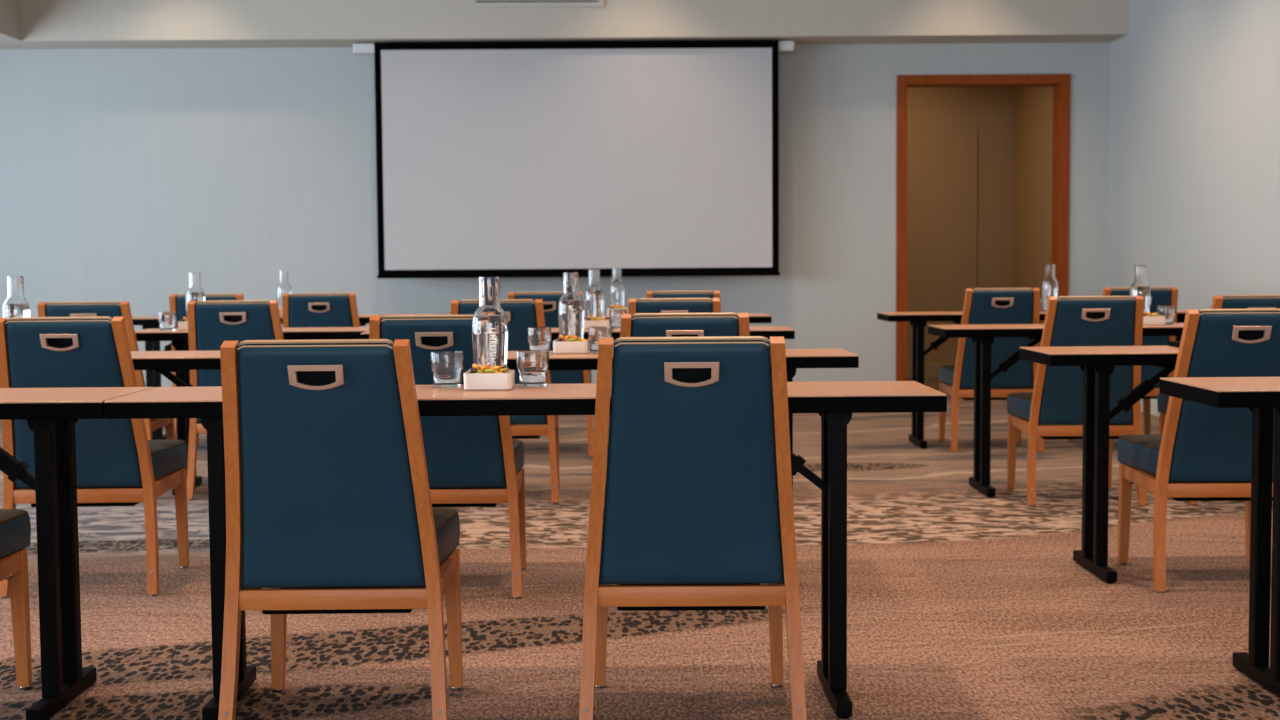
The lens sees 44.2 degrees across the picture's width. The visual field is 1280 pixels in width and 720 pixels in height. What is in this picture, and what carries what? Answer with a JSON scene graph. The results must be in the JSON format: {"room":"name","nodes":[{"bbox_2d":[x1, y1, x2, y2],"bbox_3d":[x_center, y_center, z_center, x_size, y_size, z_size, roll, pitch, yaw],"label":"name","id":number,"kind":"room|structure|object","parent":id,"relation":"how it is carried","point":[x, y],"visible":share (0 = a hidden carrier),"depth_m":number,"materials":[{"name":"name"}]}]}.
{"room":"conference room","nodes":[
{"label":"conference room","id":0,"kind":"room"},
{"bbox_2d":[0,43,1109,386],"bbox_3d":[-1.198,-1.338,11.528,9.630,3.350,0.160,0,4,-1],"label":"wall","id":1,"kind":"structure","parent":0,"point":[125,174],"depth_m":11.45,"materials":[{"name":"paint"}]},
{"bbox_2d":[470,0,604,7],"bbox_3d":[-0.713,-2.600,10.944,0.930,0.300,0.018,0,4,-1],"label":"air vent","id":2,"kind":"object","parent":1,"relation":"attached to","point":[474,3],"visible":1,"depth_m":10.94,"materials":[{"name":"white metal"}]},
{"bbox_2d":[353,40,793,278],"bbox_3d":[-0.460,-1.419,11.190,3.114,1.657,0.138,0,4,-1],"label":"projection screen","id":3,"kind":"object","parent":1,"relation":"hanging from","point":[518,159],"visible":1,"depth_m":11.13,"materials":[{"name":"grey fabric"}]},
{"bbox_2d":[896,74,1070,380],"bbox_3d":[2.500,-0.886,11.591,1.260,2.385,0.200,0,4,-1],"label":"door frame","id":4,"kind":"structure","parent":1,"relation":"in","point":[1061,83],"depth_m":11.48,"materials":[{"name":"brown wood"}]},
{"bbox_2d":[0,378,1279,719],"bbox_3d":[-0.394,0.753,5.655,11.100,0.100,17.200,0,4,-1],"label":"floor","id":5,"kind":"structure","parent":0,"point":[963,603],"depth_m":4.61,"materials":[{"name":"carpet"}]},
{"bbox_2d":[0,509,31,688],"bbox_3d":[-1.751,0.391,3.651,0.501,0.894,0.666,-1,4,-2],"label":"dining chair","id":6,"kind":"object","parent":5,"relation":"on","point":[15,525],"visible":1,"depth_m":3.91,"materials":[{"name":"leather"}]},
{"bbox_2d":[0,387,153,719],"bbox_3d":[-2.143,0.460,3.739,1.886,0.750,0.412,0,4,-1],"label":"folding table","id":7,"kind":"object","parent":5,"relation":"on","point":[52,414],"visible":0.93,"depth_m":3.70,"materials":[{"name":"metal"}]},
{"bbox_2d":[0,316,188,597],"bbox_3d":[-1.800,0.294,5.197,0.501,0.894,0.666,-1,4,-2],"label":"dining chair","id":8,"kind":"object","parent":5,"relation":"on","point":[117,464],"visible":0.72,"depth_m":4.99,"materials":[{"name":"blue leather"}]},
{"bbox_2d":[7,316,111,319],"bbox_3d":[-1.792,0.085,4.960,0.382,0.448,0.172,-1,4,-2],"label":"cushion","id":9,"kind":"object","parent":8,"relation":"on","point":[96,317],"depth_m":4.86,"materials":[{"name":"beige fabric"}]},
{"bbox_2d":[37,301,174,439],"bbox_3d":[-2.445,0.171,7.237,0.501,0.894,0.666,-1,4,-2],"label":"dining chair","id":10,"kind":"object","parent":5,"relation":"on","point":[112,309],"visible":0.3,"depth_m":6.90,"materials":[{"name":"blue fabric"}]},
{"bbox_2d":[47,301,120,303],"bbox_3d":[-2.438,-0.038,7.000,0.382,0.448,0.172,-1,4,-2],"label":"cushion","id":11,"kind":"object","parent":10,"relation":"on","point":[79,302],"depth_m":6.90,"materials":[{"name":"beige fabric"}]},
{"bbox_2d":[130,351,220,386],"bbox_3d":[-2.139,0.358,5.366,1.886,0.750,0.412,0,4,-1],"label":"folding table","id":12,"kind":"object","parent":5,"relation":"on","point":[163,362],"visible":0.12,"depth_m":5.15,"materials":[{"name":"laminate"}]},
{"bbox_2d":[3,276,29,317],"bbox_3d":[-2.148,-0.155,5.431,0.089,0.266,0.088,-2,4,-25],"label":"water bottle","id":13,"kind":"object","parent":12,"relation":"on","point":[15,305],"visible":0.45,"depth_m":5.40,"materials":[{"name":"clear glass"}]},
{"bbox_2d":[169,294,243,446],"bbox_3d":[-2.343,0.070,8.835,0.501,0.894,0.666,-1,4,-2],"label":"dining chair","id":14,"kind":"object","parent":5,"relation":"on","point":[177,302],"visible":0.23,"depth_m":8.50,"materials":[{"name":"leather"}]},
{"bbox_2d":[177,294,235,295],"bbox_3d":[-2.338,-0.139,8.598,0.382,0.448,0.172,-1,4,-2],"label":"cushion","id":15,"kind":"object","parent":14,"relation":"on","point":[178,294],"depth_m":8.50,"materials":[{"name":"beige fabric"}]},
{"bbox_2d":[187,300,283,499],"bbox_3d":[-1.790,0.166,7.243,0.501,0.894,0.666,-1,4,-2],"label":"dining chair","id":16,"kind":"object","parent":5,"relation":"on","point":[211,323],"visible":0.38,"depth_m":6.93,"materials":[{"name":"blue leather"}]},
{"bbox_2d":[196,300,269,302],"bbox_3d":[-1.786,-0.043,7.006,0.382,0.448,0.172,-1,4,-2],"label":"cushion","id":17,"kind":"object","parent":16,"relation":"on","point":[212,301],"depth_m":6.91,"materials":[{"name":"beige fabric"}]},
{"bbox_2d":[135,327,368,494],"bbox_3d":[-1.773,0.233,7.319,1.110,0.750,0.412,0,4,-1],"label":"folding table","id":18,"kind":"object","parent":5,"relation":"on","point":[179,338],"visible":0.23,"depth_m":7.10,"materials":[{"name":"laminate"}]},
{"bbox_2d":[158,312,175,330],"bbox_3d":[-2.175,-0.179,7.253,0.079,0.085,0.079,0,4,-1],"label":"tumbler","id":19,"kind":"object","parent":18,"relation":"on","point":[167,320],"visible":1,"depth_m":7.22,"materials":[{"name":"clear glass"}]},
{"bbox_2d":[178,321,187,329],"bbox_3d":[-2.068,-0.160,7.295,0.115,0.041,0.115,0,4,-1],"label":"dish","id":20,"kind":"object","parent":18,"relation":"on","point":[181,325],"visible":0.41,"depth_m":7.24,"materials":[{"name":"beige ceramic"}]},
{"bbox_2d":[186,272,204,317],"bbox_3d":[-2.087,-0.279,7.398,0.089,0.266,0.088,-2,4,-25],"label":"water bottle","id":21,"kind":"object","parent":18,"relation":"on","point":[195,292],"visible":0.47,"depth_m":7.37,"materials":[{"name":"clear glass"}]},
{"bbox_2d":[132,314,439,439],"bbox_3d":[-2.122,0.120,9.162,1.886,0.750,0.412,0,4,-1],"label":"folding table","id":22,"kind":"object","parent":5,"relation":"on","point":[153,378],"visible":0.22,"depth_m":9.09,"materials":[{"name":"laminate"}]},
{"bbox_2d":[276,270,291,307],"bbox_3d":[-2.073,-0.391,9.175,0.089,0.266,0.088,-2,4,-25],"label":"water bottle","id":23,"kind":"object","parent":22,"relation":"on","point":[283,286],"visible":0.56,"depth_m":9.14,"materials":[{"name":"clear glass"}]},
{"bbox_2d":[282,293,359,327],"bbox_3d":[-1.737,0.065,8.841,0.501,0.894,0.666,-1,4,-2],"label":"dining chair","id":24,"kind":"object","parent":5,"relation":"on","point":[299,309],"visible":0.38,"depth_m":8.52,"materials":[{"name":"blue fabric"}]},
{"bbox_2d":[289,293,348,294],"bbox_3d":[-1.732,-0.144,8.603,0.382,0.448,0.172,-1,4,-2],"label":"cushion","id":25,"kind":"object","parent":24,"relation":"on","point":[291,293],"depth_m":8.50,"materials":[{"name":"beige fabric"}]},
{"bbox_2d":[218,339,462,719],"bbox_3d":[-0.675,0.385,3.620,0.501,0.894,0.666,0,4,-1],"label":"dining chair","id":26,"kind":"object","parent":5,"relation":"on","point":[329,510],"visible":1,"depth_m":3.40,"materials":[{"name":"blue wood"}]},
{"bbox_2d":[239,339,392,344],"bbox_3d":[-0.675,0.176,3.383,0.382,0.448,0.172,0,4,-1],"label":"cushion","id":27,"kind":"object","parent":26,"relation":"on","point":[322,341],"depth_m":3.28,"materials":[{"name":"beige fabric"}]},
{"bbox_2d":[369,314,526,597],"bbox_3d":[-0.625,0.290,5.128,0.501,0.894,0.666,0,4,-1],"label":"dining chair","id":28,"kind":"object","parent":5,"relation":"on","point":[472,461],"visible":0.53,"depth_m":4.93,"materials":[{"name":"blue leather"}]},
{"bbox_2d":[382,314,473,317],"bbox_3d":[-0.625,0.081,4.890,0.382,0.448,0.172,0,4,-1],"label":"cushion","id":29,"kind":"object","parent":28,"relation":"on","point":[386,316],"depth_m":4.79,"materials":[{"name":"beige fabric"}]},
{"bbox_2d":[451,299,559,503],"bbox_3d":[-0.609,0.169,7.054,0.501,0.894,0.666,0,4,-1],"label":"dining chair","id":30,"kind":"object","parent":5,"relation":"on","point":[522,314],"visible":0.38,"depth_m":6.77,"materials":[{"name":"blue leather"}]},
{"bbox_2d":[459,299,534,301],"bbox_3d":[-0.609,-0.040,6.817,0.382,0.448,0.172,0,4,-1],"label":"cushion","id":31,"kind":"object","parent":30,"relation":"on","point":[501,300],"depth_m":6.72,"materials":[{"name":"beige fabric"}]},
{"bbox_2d":[104,381,946,719],"bbox_3d":[-0.253,0.445,3.754,1.886,0.750,0.412,0,4,-1],"label":"folding table","id":32,"kind":"object","parent":5,"relation":"on","point":[835,402],"visible":0.71,"depth_m":3.67,"materials":[{"name":"laminate"}]},
{"bbox_2d":[431,351,462,387],"bbox_3d":[-0.470,0.023,3.840,0.079,0.085,0.079,0,4,-1],"label":"tumbler","id":33,"kind":"object","parent":32,"relation":"on","point":[446,366],"visible":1,"depth_m":3.81,"materials":[{"name":"clear glass"}]},
{"bbox_2d":[463,370,514,390],"bbox_3d":[-0.360,0.048,3.772,0.115,0.041,0.115,0,4,-1],"label":"dish","id":34,"kind":"object","parent":32,"relation":"on","point":[472,381],"visible":0.9,"depth_m":3.71,"materials":[{"name":"beige ceramic"}]},
{"bbox_2d":[468,364,508,372],"bbox_3d":[-0.361,0.034,3.771,0.099,0.056,0.102,0,4,-1],"label":"candy","id":35,"kind":"object","parent":34,"relation":"in","point":[476,369],"visible":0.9,"depth_m":3.73,"materials":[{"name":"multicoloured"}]},
{"bbox_2d":[472,277,507,368],"bbox_3d":[-0.368,-0.070,3.865,0.088,0.266,0.089,0,4,-1],"label":"water bottle","id":36,"kind":"object","parent":32,"relation":"on","point":[489,321],"visible":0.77,"depth_m":3.83,"materials":[{"name":"clear glass"}]},
{"bbox_2d":[517,350,548,386],"bbox_3d":[-0.261,0.021,3.842,0.079,0.085,0.079,0,4,-1],"label":"tumbler","id":37,"kind":"object","parent":32,"relation":"on","point":[532,365],"visible":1,"depth_m":3.81,"materials":[{"name":"clear glass"}]},
{"bbox_2d":[508,292,593,456],"bbox_3d":[-0.503,0.065,8.692,0.501,0.894,0.666,0,4,-1],"label":"dining chair","id":38,"kind":"object","parent":5,"relation":"on","point":[550,299],"visible":0.3,"depth_m":8.45,"materials":[{"name":"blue leather"}]},
{"bbox_2d":[515,292,562,293],"bbox_3d":[-0.502,-0.143,8.454,0.382,0.448,0.172,0,4,-1],"label":"cushion","id":39,"kind":"object","parent":38,"relation":"on","point":[516,292],"depth_m":8.35,"materials":[{"name":"beige fabric"}]},
{"bbox_2d":[360,326,794,340],"bbox_3d":[-0.269,0.238,7.067,1.886,0.750,0.412,0,4,-1],"label":"folding table","id":40,"kind":"object","parent":5,"relation":"on","point":[765,331],"visible":0.06,"depth_m":6.85,"materials":[{"name":"laminate"}]},
{"bbox_2d":[585,269,603,318],"bbox_3d":[-0.206,-0.277,7.135,0.088,0.266,0.089,-2,4,-18],"label":"water bottle","id":41,"kind":"object","parent":40,"relation":"on","point":[594,293],"visible":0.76,"depth_m":7.10,"materials":[{"name":"clear glass"}]},
{"bbox_2d":[584,320,609,329],"bbox_3d":[-0.194,-0.158,7.037,0.115,0.041,0.115,0,4,-1],"label":"dish","id":42,"kind":"object","parent":40,"relation":"on","point":[606,323],"visible":0.7,"depth_m":6.98,"materials":[{"name":"beige ceramic"}]},
{"bbox_2d":[586,316,606,320],"bbox_3d":[-0.195,-0.172,7.036,0.099,0.056,0.102,0,4,-1],"label":"candy","id":43,"kind":"object","parent":42,"relation":"in","point":[589,318],"visible":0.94,"depth_m":7.00,"materials":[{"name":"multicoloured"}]},
{"bbox_2d":[609,309,626,328],"bbox_3d":[-0.098,-0.183,7.082,0.079,0.085,0.079,0,4,-1],"label":"tumbler","id":44,"kind":"object","parent":40,"relation":"on","point":[614,315],"visible":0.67,"depth_m":7.05,"materials":[{"name":"clear glass"}]},
{"bbox_2d":[628,298,720,332],"bbox_3d":[0.147,0.163,7.061,0.501,0.894,0.666,0,4,-1],"label":"dining chair","id":45,"kind":"object","parent":5,"relation":"on","point":[642,305],"visible":0.23,"depth_m":6.71,"materials":[{"name":"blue fabric"}]},
{"bbox_2d":[637,298,711,300],"bbox_3d":[0.147,-0.046,6.823,0.382,0.448,0.172,0,4,-1],"label":"cushion","id":46,"kind":"object","parent":45,"relation":"on","point":[640,299],"depth_m":6.72,"materials":[{"name":"beige fabric"}]},
{"bbox_2d":[584,313,771,323],"bbox_3d":[-0.223,0.127,8.819,1.886,0.750,0.412,0,4,-1],"label":"folding table","id":47,"kind":"object","parent":5,"relation":"on","point":[753,317],"visible":0.05,"depth_m":8.60,"materials":[{"name":"laminate"}]},
{"bbox_2d":[609,268,624,306],"bbox_3d":[-0.130,-0.387,8.892,0.089,0.266,0.088,2,5,38],"label":"water bottle","id":48,"kind":"object","parent":47,"relation":"on","point":[616,287],"visible":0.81,"depth_m":8.86,"materials":[{"name":"clear glass"}]},
{"bbox_3d":[-0.125,-0.266,8.760,0.115,0.041,0.115,0,4,-1],"label":"dish","id":49,"kind":"object","parent":47,"relation":"on","visible":0},
{"bbox_2d":[608,305,626,308],"bbox_3d":[-0.124,-0.280,8.759,0.104,0.056,0.102,0,4,-1],"label":"candy","id":50,"kind":"object","parent":49,"relation":"in","point":[612,306],"visible":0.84,"depth_m":8.72,"materials":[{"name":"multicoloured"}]},
{"bbox_2d":[507,348,858,490],"bbox_3d":[-0.248,0.354,5.214,1.886,0.750,0.412,0,4,-1],"label":"folding table","id":51,"kind":"object","parent":5,"relation":"on","point":[827,357],"visible":0.1,"depth_m":5.00,"materials":[{"name":"laminate"}]},
{"bbox_2d":[527,327,550,352],"bbox_3d":[-0.333,-0.065,5.218,0.079,0.085,0.079,0,4,-1],"label":"tumbler","id":52,"kind":"object","parent":51,"relation":"on","point":[539,338],"visible":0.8,"depth_m":5.19,"materials":[{"name":"clear glass"}]},
{"bbox_2d":[558,272,583,337],"bbox_3d":[-0.232,-0.162,5.318,0.088,0.266,0.089,0,4,-1],"label":"water bottle","id":53,"kind":"object","parent":51,"relation":"on","point":[570,304],"visible":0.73,"depth_m":5.29,"materials":[{"name":"clear glass"}]},
{"bbox_2d":[553,340,588,353],"bbox_3d":[-0.229,-0.043,5.221,0.115,0.041,0.115,0,4,-1],"label":"dish","id":54,"kind":"object","parent":51,"relation":"on","point":[580,347],"visible":0.9,"depth_m":5.16,"materials":[{"name":"beige ceramic"}]},
{"bbox_2d":[556,334,585,341],"bbox_3d":[-0.228,-0.058,5.220,0.104,0.056,0.102,0,4,-1],"label":"candy","id":55,"kind":"object","parent":54,"relation":"in","point":[569,338],"visible":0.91,"depth_m":5.18,"materials":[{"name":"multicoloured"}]},
{"bbox_2d":[588,327,611,352],"bbox_3d":[-0.132,-0.066,5.220,0.079,0.085,0.079,0,4,-1],"label":"tumbler","id":56,"kind":"object","parent":51,"relation":"on","point":[594,333],"visible":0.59,"depth_m":5.19,"materials":[{"name":"clear glass"}]},
{"bbox_2d":[646,291,720,310],"bbox_3d":[0.230,0.059,8.698,0.501,0.894,0.666,0,4,-1],"label":"dining chair","id":57,"kind":"object","parent":5,"relation":"on","point":[650,294],"visible":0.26,"depth_m":8.35,"materials":[{"name":"fabric"}]},
{"bbox_2d":[653,291,712,292],"bbox_3d":[0.231,-0.149,8.461,0.382,0.448,0.172,0,4,-1],"label":"cushion","id":58,"kind":"object","parent":57,"relation":"on","point":[654,291],"depth_m":8.36,"materials":[{"name":"beige fabric"}]},
{"bbox_2d":[620,313,749,336],"bbox_3d":[0.137,0.284,5.135,0.501,0.894,0.666,0,4,-1],"label":"dining chair","id":59,"kind":"object","parent":5,"relation":"on","point":[641,324],"visible":0.24,"depth_m":4.79,"materials":[{"name":"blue leather"}]},
{"bbox_2d":[632,313,737,315],"bbox_3d":[0.137,0.075,4.897,0.382,0.448,0.172,0,4,-1],"label":"cushion","id":60,"kind":"object","parent":59,"relation":"on","point":[637,314],"depth_m":4.80,"materials":[{"name":"beige fabric"}]},
{"bbox_2d":[579,336,806,719],"bbox_3d":[0.114,0.378,3.627,0.501,0.894,0.666,0,4,1],"label":"dining chair","id":61,"kind":"object","parent":5,"relation":"on","point":[697,513],"visible":1,"depth_m":3.40,"materials":[{"name":"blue leather"}]},
{"bbox_2d":[615,336,768,341],"bbox_3d":[0.110,0.170,3.390,0.382,0.448,0.172,0,4,1],"label":"cushion","id":62,"kind":"object","parent":61,"relation":"on","point":[710,338],"depth_m":3.29,"materials":[{"name":"beige fabric"}]},
{"bbox_2d":[939,288,1043,451],"bbox_3d":[1.948,0.042,8.774,0.501,0.894,0.666,0,4,1],"label":"dining chair","id":63,"kind":"object","parent":5,"relation":"on","point":[981,305],"visible":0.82,"depth_m":8.55,"materials":[{"name":"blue fabric"}]},
{"bbox_2d":[973,288,1032,289],"bbox_3d":[1.944,-0.166,8.536,0.382,0.448,0.172,0,4,1],"label":"cushion","id":64,"kind":"object","parent":63,"relation":"on","point":[974,288],"depth_m":8.44,"materials":[{"name":"beige fabric"}]},
{"bbox_2d":[877,310,1198,448],"bbox_3d":[2.310,0.103,8.905,1.886,0.750,0.412,0,4,-1],"label":"folding table","id":65,"kind":"object","parent":5,"relation":"on","point":[918,320],"visible":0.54,"depth_m":8.82,"materials":[{"name":"laminate"}]},
{"bbox_2d":[1039,297,1047,311],"bbox_3d":[2.266,-0.314,8.884,0.079,0.085,0.079,0,4,-1],"label":"tumbler","id":66,"kind":"object","parent":65,"relation":"on","point":[1043,300],"visible":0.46,"depth_m":8.85,"materials":[{"name":"clear glass"}]},
{"bbox_2d":[1042,264,1057,297],"bbox_3d":[2.333,-0.410,8.964,0.089,0.266,0.088,-2,4,-25],"label":"water bottle","id":67,"kind":"object","parent":65,"relation":"on","point":[1050,283],"visible":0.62,"depth_m":8.93,"materials":[{"name":"clear glass"}]},
{"bbox_2d":[928,323,1183,497],"bbox_3d":[2.272,0.217,7.099,1.886,0.750,0.412,0,4,-1],"label":"folding table","id":68,"kind":"object","parent":5,"relation":"on","point":[982,335],"visible":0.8,"depth_m":7.03,"materials":[{"name":"metal"}]},
{"bbox_2d":[1130,265,1149,311],"bbox_3d":[2.272,-0.296,7.157,0.089,0.266,0.088,-2,4,-25],"label":"water bottle","id":69,"kind":"object","parent":68,"relation":"on","point":[1140,287],"visible":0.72,"depth_m":7.13,"materials":[{"name":"clear glass"}]},
{"bbox_2d":[1143,316,1165,325],"bbox_3d":[2.281,-0.177,7.059,0.115,0.041,0.115,0,4,-1],"label":"dish","id":70,"kind":"object","parent":68,"relation":"on","point":[1147,320],"visible":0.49,"depth_m":7.00,"materials":[{"name":"beige ceramic"}]},
{"bbox_2d":[1143,311,1159,315],"bbox_3d":[2.280,-0.191,7.058,0.099,0.056,0.102,0,4,-1],"label":"candy","id":71,"kind":"object","parent":70,"relation":"in","point":[1144,313],"visible":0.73,"depth_m":7.02,"materials":[{"name":"yellow food"}]},
{"bbox_2d":[1157,305,1174,324],"bbox_3d":[2.367,-0.202,7.094,0.079,0.085,0.079,0,4,-1],"label":"tumbler","id":72,"kind":"object","parent":68,"relation":"on","point":[1168,311],"visible":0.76,"depth_m":7.06,"materials":[{"name":"clear glass"}]},
{"bbox_2d":[1007,296,1146,506],"bbox_3d":[1.898,0.161,6.877,0.501,0.894,0.666,0,4,1],"label":"dining chair","id":73,"kind":"object","parent":5,"relation":"on","point":[1056,398],"visible":0.81,"depth_m":6.66,"materials":[{"name":"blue leather"}]},
{"bbox_2d":[1057,296,1133,298],"bbox_3d":[1.894,-0.047,6.639,0.382,0.448,0.172,0,4,1],"label":"cushion","id":74,"kind":"object","parent":73,"relation":"on","point":[1060,297],"depth_m":6.54,"materials":[{"name":"beige fabric"}]},
{"bbox_2d":[1019,346,1178,583],"bbox_3d":[2.247,0.333,5.245,1.886,0.750,0.412,0,4,-1],"label":"folding table","id":75,"kind":"object","parent":5,"relation":"on","point":[1097,363],"visible":0.97,"depth_m":5.18,"materials":[{"name":"metal"}]},
{"bbox_2d":[1168,341,1180,346],"bbox_3d":[1.920,-0.052,5.300,0.230,0.016,0.170,0,4,-1],"label":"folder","id":76,"kind":"object","parent":75,"relation":"on","point":[1170,343],"visible":0.25,"depth_m":5.34,"materials":[{"name":"black"}]},
{"bbox_2d":[1067,287,1177,441],"bbox_3d":[2.689,0.036,8.780,0.501,0.894,0.666,0,4,1],"label":"dining chair","id":77,"kind":"object","parent":5,"relation":"on","point":[1158,295],"visible":0.27,"depth_m":8.53,"materials":[{"name":"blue leather"}]},
{"bbox_2d":[1111,287,1170,288],"bbox_3d":[2.685,-0.172,8.543,0.382,0.448,0.172,0,4,1],"label":"rail","id":78,"kind":"object","parent":77,"relation":"on","point":[1112,287],"depth_m":8.44,"materials":[{"name":"beige wood"}]},
{"bbox_2d":[1117,308,1279,592],"bbox_3d":[1.873,0.271,5.140,0.501,0.894,0.666,0,4,1],"label":"dining chair","id":79,"kind":"object","parent":5,"relation":"on","point":[1203,452],"visible":0.88,"depth_m":4.94,"materials":[{"name":"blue leather"}]},
{"bbox_2d":[1198,308,1279,311],"bbox_3d":[1.867,0.062,4.902,0.382,0.448,0.172,0,4,1],"label":"cushion","id":80,"kind":"object","parent":79,"relation":"on","point":[1276,309],"depth_m":4.80,"materials":[{"name":"beige fabric"}]},
{"bbox_2d":[1157,295,1279,504],"bbox_3d":[2.587,0.156,6.883,0.501,0.894,0.666,0,4,1],"label":"dining chair","id":81,"kind":"object","parent":5,"relation":"on","point":[1226,301],"visible":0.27,"depth_m":6.54,"materials":[{"name":"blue leather"}]},
{"bbox_2d":[1222,295,1279,296],"bbox_3d":[2.583,-0.052,6.645,0.382,0.448,0.172,0,4,1],"label":"cushion","id":82,"kind":"object","parent":81,"relation":"on","point":[1224,295],"depth_m":6.55,"materials":[{"name":"beige fabric"}]},
{"bbox_2d":[1160,377,1279,696],"bbox_3d":[2.257,0.423,3.818,1.886,0.750,0.412,0,4,-1],"label":"folding table","id":83,"kind":"object","parent":5,"relation":"on","point":[1261,395],"visible":1,"depth_m":3.86,"materials":[{"name":"laminate"}]},
{"bbox_2d":[907,87,1052,363],"bbox_3d":[2.200,-1.444,12.821,2.550,3.350,2.370,0,4,-1],"label":"wall","id":84,"kind":"structure","parent":0,"point":[1014,125],"depth_m":13.85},
{"bbox_2d":[906,363,954,377],"bbox_3d":[2.192,0.099,13.947,2.230,0.130,0.015,0,4,-1],"label":"baseboard","id":85,"kind":"structure","parent":84,"relation":"attached to","point":[931,370],"depth_m":13.94,"materials":[{"name":"beige paint"}]},
{"bbox_2d":[977,131,977,272],"bbox_3d":[2.972,-1.006,13.889,0.006,2.070,0.007,0,4,-1],"label":"trim","id":86,"kind":"structure","parent":84,"relation":"attached to","point":[977,131],"depth_m":13.86,"materials":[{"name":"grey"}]},
{"bbox_2d":[1107,0,1279,400],"bbox_3d":[3.560,-0.916,4.245,0.150,3.350,14.520,0,4,-1],"label":"wall","id":87,"kind":"structure","parent":0,"point":[1194,197],"depth_m":9.69,"materials":[{"name":"paint"}]},
{"bbox_2d":[0,0,1128,48],"bbox_3d":[-1.139,-2.181,4.121,9.230,0.740,14.520,0,4,-1],"label":"ceiling beam","id":88,"kind":"structure","parent":87,"relation":"attached to","point":[24,24],"depth_m":10.97,"materials":[{"name":"paint"}]},
{"bbox_2d":[1140,399,1158,416],"bbox_3d":[3.491,0.706,4.346,0.012,0.100,14.520,0,4,-1],"label":"baseboard","id":89,"kind":"structure","parent":87,"relation":"attached to","point":[1154,410],"depth_m":10.52,"materials":[{"name":"beige"}]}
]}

